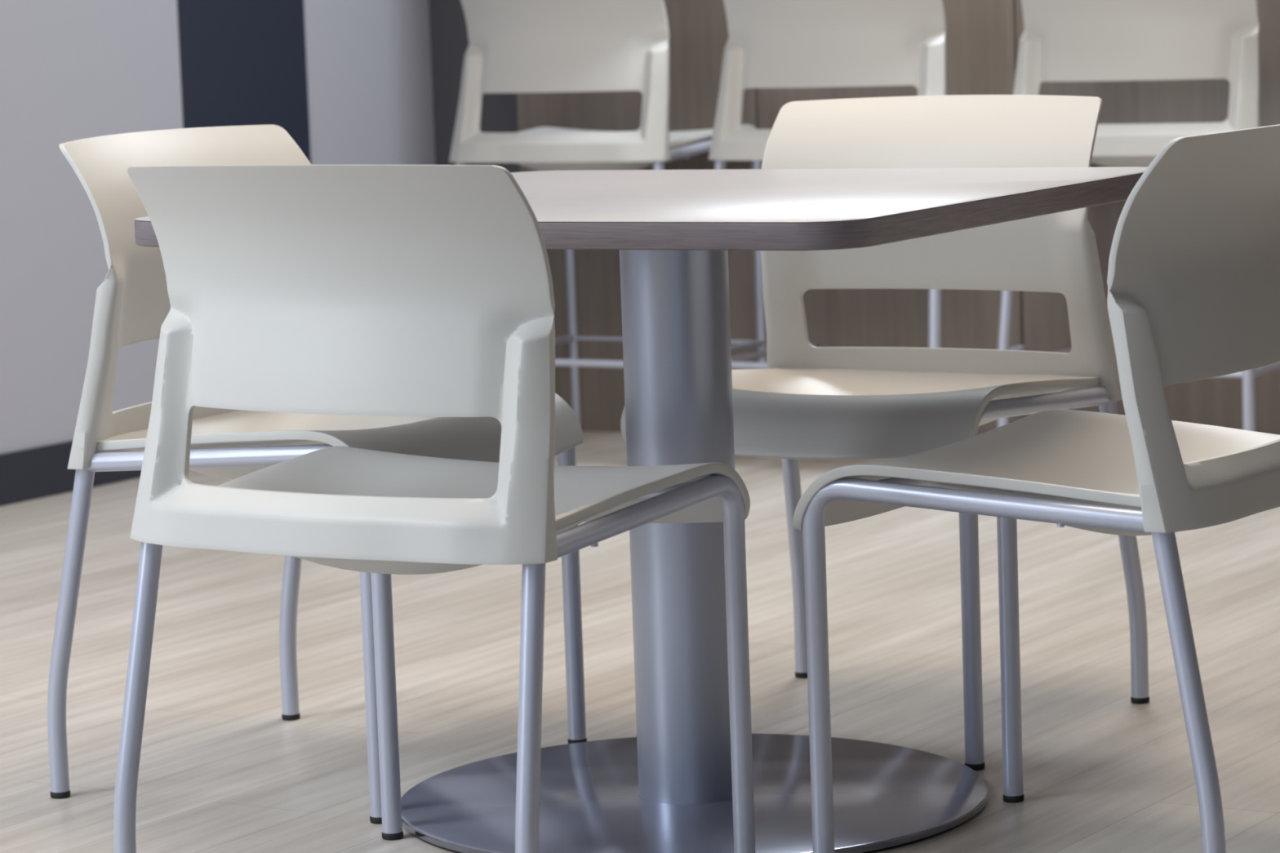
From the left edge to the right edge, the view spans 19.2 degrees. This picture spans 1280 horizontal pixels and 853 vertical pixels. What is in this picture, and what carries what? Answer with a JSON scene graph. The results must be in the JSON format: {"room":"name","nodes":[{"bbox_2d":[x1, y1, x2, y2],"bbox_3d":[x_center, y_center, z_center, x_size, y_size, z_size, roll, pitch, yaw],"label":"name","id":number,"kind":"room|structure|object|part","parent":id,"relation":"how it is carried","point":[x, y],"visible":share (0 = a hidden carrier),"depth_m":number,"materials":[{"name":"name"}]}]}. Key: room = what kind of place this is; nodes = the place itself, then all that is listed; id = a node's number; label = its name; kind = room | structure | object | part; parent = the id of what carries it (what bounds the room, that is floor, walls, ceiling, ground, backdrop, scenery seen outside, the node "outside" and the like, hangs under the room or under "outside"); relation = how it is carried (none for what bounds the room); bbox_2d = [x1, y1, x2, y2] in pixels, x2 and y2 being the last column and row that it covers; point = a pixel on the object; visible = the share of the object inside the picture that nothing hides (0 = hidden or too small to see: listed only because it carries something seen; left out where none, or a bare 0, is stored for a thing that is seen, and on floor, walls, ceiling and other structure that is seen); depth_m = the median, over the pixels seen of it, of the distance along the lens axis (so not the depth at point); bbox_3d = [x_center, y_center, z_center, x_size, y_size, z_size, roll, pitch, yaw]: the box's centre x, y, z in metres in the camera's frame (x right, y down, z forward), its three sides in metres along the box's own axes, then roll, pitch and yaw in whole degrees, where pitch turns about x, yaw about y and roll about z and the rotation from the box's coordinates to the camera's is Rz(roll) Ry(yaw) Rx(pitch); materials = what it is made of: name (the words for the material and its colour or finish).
{"room":"common room","nodes":[
{"label":"common room","id":0,"kind":"room"},
{"bbox_2d":[0,0,435,453],"bbox_3d":[-3.002,-0.811,4.689,0.121,2.700,9.330,2,8,32],"label":"wall","id":1,"kind":"structure","parent":0,"point":[70,70],"depth_m":7.64,"materials":[{"name":"grey paint"}]},
{"bbox_2d":[0,440,141,506],"bbox_3d":[-2.901,0.480,4.809,0.016,0.102,9.330,2,8,32],"label":"baseboard","id":2,"kind":"structure","parent":1,"relation":"attached to","point":[40,472],"depth_m":7.53,"materials":[{"name":"grey plastic"}]},
{"bbox_2d":[177,0,311,163],"bbox_3d":[-0.862,-1.334,7.994,0.006,2.600,0.432,2,8,32],"label":"wall panel","id":3,"kind":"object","parent":1,"relation":"attached to","point":[243,62],"depth_m":8.06,"materials":[{"name":"paint"}]},
{"bbox_2d":[428,0,519,173],"bbox_3d":[2.975,-1.244,6.516,8.285,2.700,0.140,2,8,32],"label":"wall","id":4,"kind":"structure","parent":0,"point":[449,38],"depth_m":8.62,"materials":[{"name":"grey paint"}]},
{"bbox_2d":[516,0,758,431],"bbox_3d":[0.011,-1.336,8.165,0.606,2.700,0.178,2,8,32],"label":"wall panel","id":5,"kind":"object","parent":4,"relation":"attached to","point":[698,29],"depth_m":8.21,"materials":[{"name":"brown wood"}]},
{"bbox_2d":[756,0,1025,435],"bbox_3d":[0.529,-1.316,7.844,0.606,2.700,0.178,2,8,32],"label":"wall panel","id":6,"kind":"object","parent":4,"relation":"attached to","point":[980,35],"depth_m":7.82,"materials":[{"name":"brown wood"}]},
{"bbox_2d":[1015,0,1279,435],"bbox_3d":[1.048,-1.296,7.523,0.606,2.700,0.178,2,8,32],"label":"wall panel","id":7,"kind":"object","parent":4,"relation":"attached to","point":[1215,401],"depth_m":7.54,"materials":[{"name":"brown wood"}]},
{"bbox_2d":[0,430,1279,852],"bbox_3d":[0.512,0.717,2.663,8.285,0.100,9.251,2,8,32],"label":"floor","id":8,"kind":"structure","parent":0,"point":[221,770],"depth_m":5.40,"materials":[{"name":"beige wood"}]},
{"bbox_2d":[47,124,586,823],"bbox_3d":[-0.403,0.033,4.789,0.510,0.817,0.541,2,8,29],"label":"dining chair","id":9,"kind":"object","parent":8,"relation":"on","point":[132,304],"visible":0.55,"depth_m":4.70,"materials":[{"name":"white plastic"},{"name":"silver metal"}]},
{"bbox_3d":[-0.703,0.249,4.696,0.083,0.421,0.024,0,7,15],"label":"leg","id":10,"kind":"part","parent":9,"relation":"part of","materials":[{"name":"silver metal"}]},
{"bbox_3d":[-0.578,-0.179,4.856,0.126,0.401,0.530,2,8,29],"label":"backrest","id":11,"kind":"part","parent":9,"relation":"part of","materials":[{"name":"grey plastic"}]},
{"bbox_3d":[-0.500,0.056,4.568,0.419,0.080,0.024,2,8,28],"label":"seat rail","id":12,"kind":"part","parent":9,"relation":"part of","materials":[{"name":"silver metal"}]},
{"bbox_3d":[-0.463,0.188,5.132,0.083,0.421,0.024,4,9,42],"label":"leg","id":13,"kind":"part","parent":9,"relation":"part of","materials":[{"name":"silver metal"}]},
{"bbox_3d":[-0.389,0.020,4.780,0.478,0.098,0.506,2,8,29],"label":"seat","id":14,"kind":"part","parent":9,"relation":"part of","materials":[{"name":"grey plastic"}]},
{"bbox_3d":[-0.317,0.283,4.502,0.024,0.372,0.024,2,8,29],"label":"leg","id":15,"kind":"part","parent":9,"relation":"part of","materials":[{"name":"silver metal"}]},
{"bbox_3d":[-0.269,-0.002,4.988,0.419,0.080,0.024,2,8,29],"label":"seat rail","id":16,"kind":"part","parent":9,"relation":"part of","materials":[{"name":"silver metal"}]},
{"bbox_3d":[-0.088,0.225,4.918,0.024,0.372,0.024,2,8,29],"label":"leg","id":17,"kind":"part","parent":9,"relation":"part of","materials":[{"name":"silver metal"}]},
{"bbox_2d":[113,164,755,852],"bbox_3d":[-0.216,0.112,4.078,0.541,0.817,0.510,2,8,32],"label":"dining chair","id":18,"kind":"object","parent":8,"relation":"on","point":[422,291],"visible":1,"depth_m":3.88,"materials":[{"name":"white plastic"},{"name":"silver metal"}]},
{"bbox_3d":[-0.534,0.320,4.052,0.083,0.421,0.024,-9,9,-44],"label":"leg","id":19,"kind":"part","parent":18,"relation":"part of","materials":[{"name":"silver metal"}]},
{"bbox_3d":[-0.323,-0.072,3.892,0.530,0.401,0.126,2,8,32],"label":"backrest","id":20,"kind":"part","parent":18,"relation":"part of","materials":[{"name":"grey plastic"}]},
{"bbox_3d":[-0.297,0.293,4.414,0.024,0.372,0.024,2,8,32],"label":"leg","id":21,"kind":"part","parent":18,"relation":"part of","materials":[{"name":"silver metal"}]},
{"bbox_3d":[-0.208,0.096,4.090,0.506,0.098,0.478,2,8,32],"label":"seat","id":22,"kind":"part","parent":18,"relation":"part of","materials":[{"name":"grey plastic"}]},
{"bbox_3d":[-0.108,0.337,3.789,0.024,0.421,0.083,0,7,18],"label":"leg","id":23,"kind":"part","parent":18,"relation":"part of","materials":[{"name":"silver metal"}]},
{"bbox_3d":[0.000,0.110,3.969,0.024,0.080,0.419,2,8,31],"label":"seat rail","id":24,"kind":"part","parent":18,"relation":"part of","materials":[{"name":"silver metal"}]},
{"bbox_3d":[0.110,0.309,4.163,0.024,0.372,0.024,2,8,32],"label":"leg","id":25,"kind":"part","parent":18,"relation":"part of","materials":[{"name":"silver metal"}]},
{"bbox_2d":[448,0,765,423],"bbox_3d":[-0.067,-0.463,7.979,0.541,1.018,0.510,2,8,32],"label":"counter stool","id":26,"kind":"object","parent":8,"relation":"on","point":[515,46],"visible":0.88,"depth_m":7.77,"materials":[{"name":"white plastic"},{"name":"silver metal"}]},
{"bbox_3d":[-0.386,-0.254,7.954,0.083,0.622,0.024,-9,9,-44],"label":"leg","id":27,"kind":"part","parent":26,"relation":"part of","materials":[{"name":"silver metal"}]},
{"bbox_3d":[-0.178,-0.746,7.782,0.530,0.401,0.126,2,8,32],"label":"backrest","id":28,"kind":"part","parent":26,"relation":"part of","materials":[{"name":"grey plastic"}]},
{"bbox_3d":[-0.272,-0.168,8.136,0.015,0.015,0.460,3,8,34],"label":"foot rail","id":29,"kind":"part","parent":26,"relation":"part of","materials":[{"name":"silver metal"}]},
{"bbox_3d":[-0.147,-0.281,8.315,0.024,0.573,0.024,2,8,32],"label":"leg","id":30,"kind":"part","parent":26,"relation":"part of","materials":[{"name":"silver metal"}]},
{"bbox_3d":[-0.183,-0.133,7.813,0.512,0.015,0.015,2,8,32],"label":"foot rail","id":31,"kind":"part","parent":26,"relation":"part of","materials":[{"name":"silver metal"}]},
{"bbox_3d":[-0.063,-0.578,7.979,0.506,0.098,0.478,2,8,32],"label":"seat","id":32,"kind":"part","parent":26,"relation":"part of","materials":[{"name":"grey plastic"}]},
{"bbox_3d":[0.041,-0.238,7.690,0.024,0.622,0.083,0,7,18],"label":"leg","id":33,"kind":"part","parent":26,"relation":"part of","materials":[{"name":"silver metal"}]},
{"bbox_3d":[0.059,-0.188,8.200,0.478,0.015,0.015,2,8,32],"label":"foot rail","id":34,"kind":"part","parent":26,"relation":"part of","materials":[{"name":"silver metal"}]},
{"bbox_3d":[0.145,-0.564,7.857,0.024,0.080,0.419,2,8,31],"label":"seat rail","id":35,"kind":"part","parent":26,"relation":"part of","materials":[{"name":"silver metal"}]},
{"bbox_3d":[0.148,-0.152,7.876,0.015,0.015,0.460,2,8,30],"label":"foot rail","id":36,"kind":"part","parent":26,"relation":"part of","materials":[{"name":"silver metal"}]},
{"bbox_3d":[0.259,-0.266,8.064,0.024,0.573,0.024,2,8,32],"label":"leg","id":37,"kind":"part","parent":26,"relation":"part of","materials":[{"name":"silver metal"}]},
{"bbox_2d":[134,166,1146,852],"bbox_3d":[0.042,0.089,4.526,0.936,0.737,0.916,2,8,30],"label":"square table","id":38,"kind":"object","parent":8,"relation":"on","point":[667,788],"visible":0.84,"depth_m":4.46,"materials":[{"name":"silver laminate"}]},
{"bbox_3d":[0.063,0.443,4.563,0.710,0.003,0.710,2,8,30],"label":"plate","id":39,"kind":"part","parent":38,"relation":"part of","materials":[{"name":"grey metal"}]},
{"bbox_2d":[708,0,1024,368],"bbox_3d":[0.472,-0.447,7.689,0.541,1.018,0.510,2,8,32],"label":"counter stool","id":40,"kind":"object","parent":8,"relation":"on","point":[771,43],"visible":0.44,"depth_m":7.49,"materials":[{"name":"white plastic"},{"name":"silver metal"}]},
{"bbox_3d":[0.153,-0.238,7.664,0.083,0.622,0.024,-9,9,-44],"label":"leg","id":41,"kind":"part","parent":40,"relation":"part of","materials":[{"name":"silver metal"}]},
{"bbox_3d":[0.356,-0.117,7.522,0.512,0.015,0.015,2,8,32],"label":"foot rail","id":42,"kind":"part","parent":40,"relation":"part of","materials":[{"name":"silver metal"}]},
{"bbox_3d":[0.267,-0.153,7.846,0.015,0.015,0.460,3,8,34],"label":"foot rail","id":43,"kind":"part","parent":40,"relation":"part of","materials":[{"name":"silver metal"}]},
{"bbox_3d":[0.360,-0.731,7.491,0.530,0.401,0.126,2,8,32],"label":"backrest","id":44,"kind":"part","parent":40,"relation":"part of","materials":[{"name":"grey plastic"}]},
{"bbox_3d":[0.579,-0.222,7.400,0.024,0.622,0.083,0,7,18],"label":"leg","id":45,"kind":"part","parent":40,"relation":"part of","materials":[{"name":"silver metal"}]},
{"bbox_3d":[0.687,-0.136,7.586,0.015,0.015,0.460,2,8,30],"label":"foot rail","id":46,"kind":"part","parent":40,"relation":"part of","materials":[{"name":"silver metal"}]},
{"bbox_2d":[620,94,1149,770],"bbox_3d":[0.312,-0.014,4.965,0.541,0.817,0.510,2,8,31],"label":"dining chair","id":47,"kind":"object","parent":8,"relation":"on","point":[810,402],"visible":0.77,"depth_m":5.06,"materials":[{"name":"plastic"},{"name":"metal"}]},
{"bbox_3d":[0.215,0.144,5.299,0.024,0.421,0.083,0,7,17],"label":"leg","id":48,"kind":"part","parent":47,"relation":"part of","materials":[{"name":"silver metal"}]},
{"bbox_3d":[0.303,-0.025,4.950,0.506,0.098,0.478,2,8,31],"label":"seat","id":49,"kind":"part","parent":47,"relation":"part of","materials":[{"name":"grey plastic"}]},
{"bbox_3d":[0.404,-0.243,5.102,0.530,0.401,0.126,2,8,31],"label":"backrest","id":50,"kind":"part","parent":47,"relation":"part of","materials":[{"name":"grey plastic"}]},
{"bbox_3d":[0.409,0.236,4.681,0.024,0.372,0.024,2,8,31],"label":"leg","id":51,"kind":"part","parent":47,"relation":"part of","materials":[{"name":"silver metal"}]},
{"bbox_3d":[0.506,-0.010,4.821,0.024,0.080,0.419,2,8,32],"label":"seat rail","id":52,"kind":"part","parent":47,"relation":"part of","materials":[{"name":"silver metal"}]},
{"bbox_3d":[0.643,0.160,5.038,0.083,0.421,0.024,-9,10,-44],"label":"leg","id":53,"kind":"part","parent":47,"relation":"part of","materials":[{"name":"silver metal"}]},
{"bbox_2d":[792,124,1279,852],"bbox_3d":[0.497,0.077,4.153,0.510,0.817,0.541,2,8,31],"label":"dining chair","id":54,"kind":"object","parent":8,"relation":"on","point":[1193,278],"visible":1,"depth_m":3.95,"materials":[{"name":"plastic"},{"name":"metal"}]},
{"bbox_3d":[0.194,0.315,4.088,0.024,0.372,0.024,2,8,31],"label":"leg","id":55,"kind":"part","parent":54,"relation":"part of","materials":[{"name":"silver metal"}]},
{"bbox_3d":[0.355,0.099,3.958,0.419,0.080,0.024,2,8,31],"label":"seat rail","id":56,"kind":"part","parent":54,"relation":"part of","materials":[{"name":"silver metal"}]},
{"bbox_3d":[0.439,0.257,4.495,0.024,0.372,0.024,2,8,31],"label":"leg","id":57,"kind":"part","parent":54,"relation":"part of","materials":[{"name":"silver metal"}]},
{"bbox_3d":[0.483,0.063,4.160,0.478,0.098,0.506,2,8,31],"label":"seat","id":58,"kind":"part","parent":54,"relation":"part of","materials":[{"name":"grey plastic"}]},
{"bbox_3d":[0.558,0.305,3.853,0.083,0.421,0.024,5,10,45],"label":"leg","id":59,"kind":"part","parent":54,"relation":"part of","materials":[{"name":"silver metal"}]},
{"bbox_3d":[0.654,-0.123,4.030,0.126,0.401,0.530,2,8,31],"label":"backrest","id":60,"kind":"part","parent":54,"relation":"part of","materials":[{"name":"grey plastic"}]},
{"bbox_2d":[997,0,1279,431],"bbox_3d":[1.044,-0.438,7.436,0.541,1.018,0.510,2,8,32],"label":"counter stool","id":61,"kind":"object","parent":8,"relation":"on","point":[1060,40],"visible":0.5,"depth_m":7.21,"materials":[{"name":"plastic"},{"name":"metal"}]},
{"bbox_3d":[0.726,-0.229,7.412,0.083,0.622,0.024,-9,9,-44],"label":"leg","id":62,"kind":"part","parent":61,"relation":"part of","materials":[{"name":"silver metal"}]},
{"bbox_3d":[0.839,-0.143,7.594,0.015,0.015,0.460,3,8,34],"label":"foot rail","id":63,"kind":"part","parent":61,"relation":"part of","materials":[{"name":"silver metal"}]},
{"bbox_3d":[1.048,-0.553,7.436,0.506,0.098,0.478,2,8,32],"label":"seat","id":64,"kind":"part","parent":61,"relation":"part of","materials":[{"name":"grey plastic"}]},
{"bbox_3d":[0.933,-0.721,7.239,0.530,0.401,0.126,2,8,32],"label":"backrest","id":65,"kind":"part","parent":61,"relation":"part of","materials":[{"name":"grey plastic"}]},
{"bbox_3d":[0.928,-0.107,7.270,0.512,0.015,0.015,2,8,32],"label":"foot rail","id":66,"kind":"part","parent":61,"relation":"part of","materials":[{"name":"silver metal"}]},
{"bbox_3d":[1.151,-0.212,7.148,0.024,0.622,0.083,0,7,18],"label":"leg","id":67,"kind":"part","parent":61,"relation":"part of","materials":[{"name":"silver metal"}]},
{"bbox_3d":[1.259,-0.127,7.333,0.015,0.015,0.460,2,8,30],"label":"foot rail","id":68,"kind":"part","parent":61,"relation":"part of","materials":[{"name":"silver metal"}]}
]}

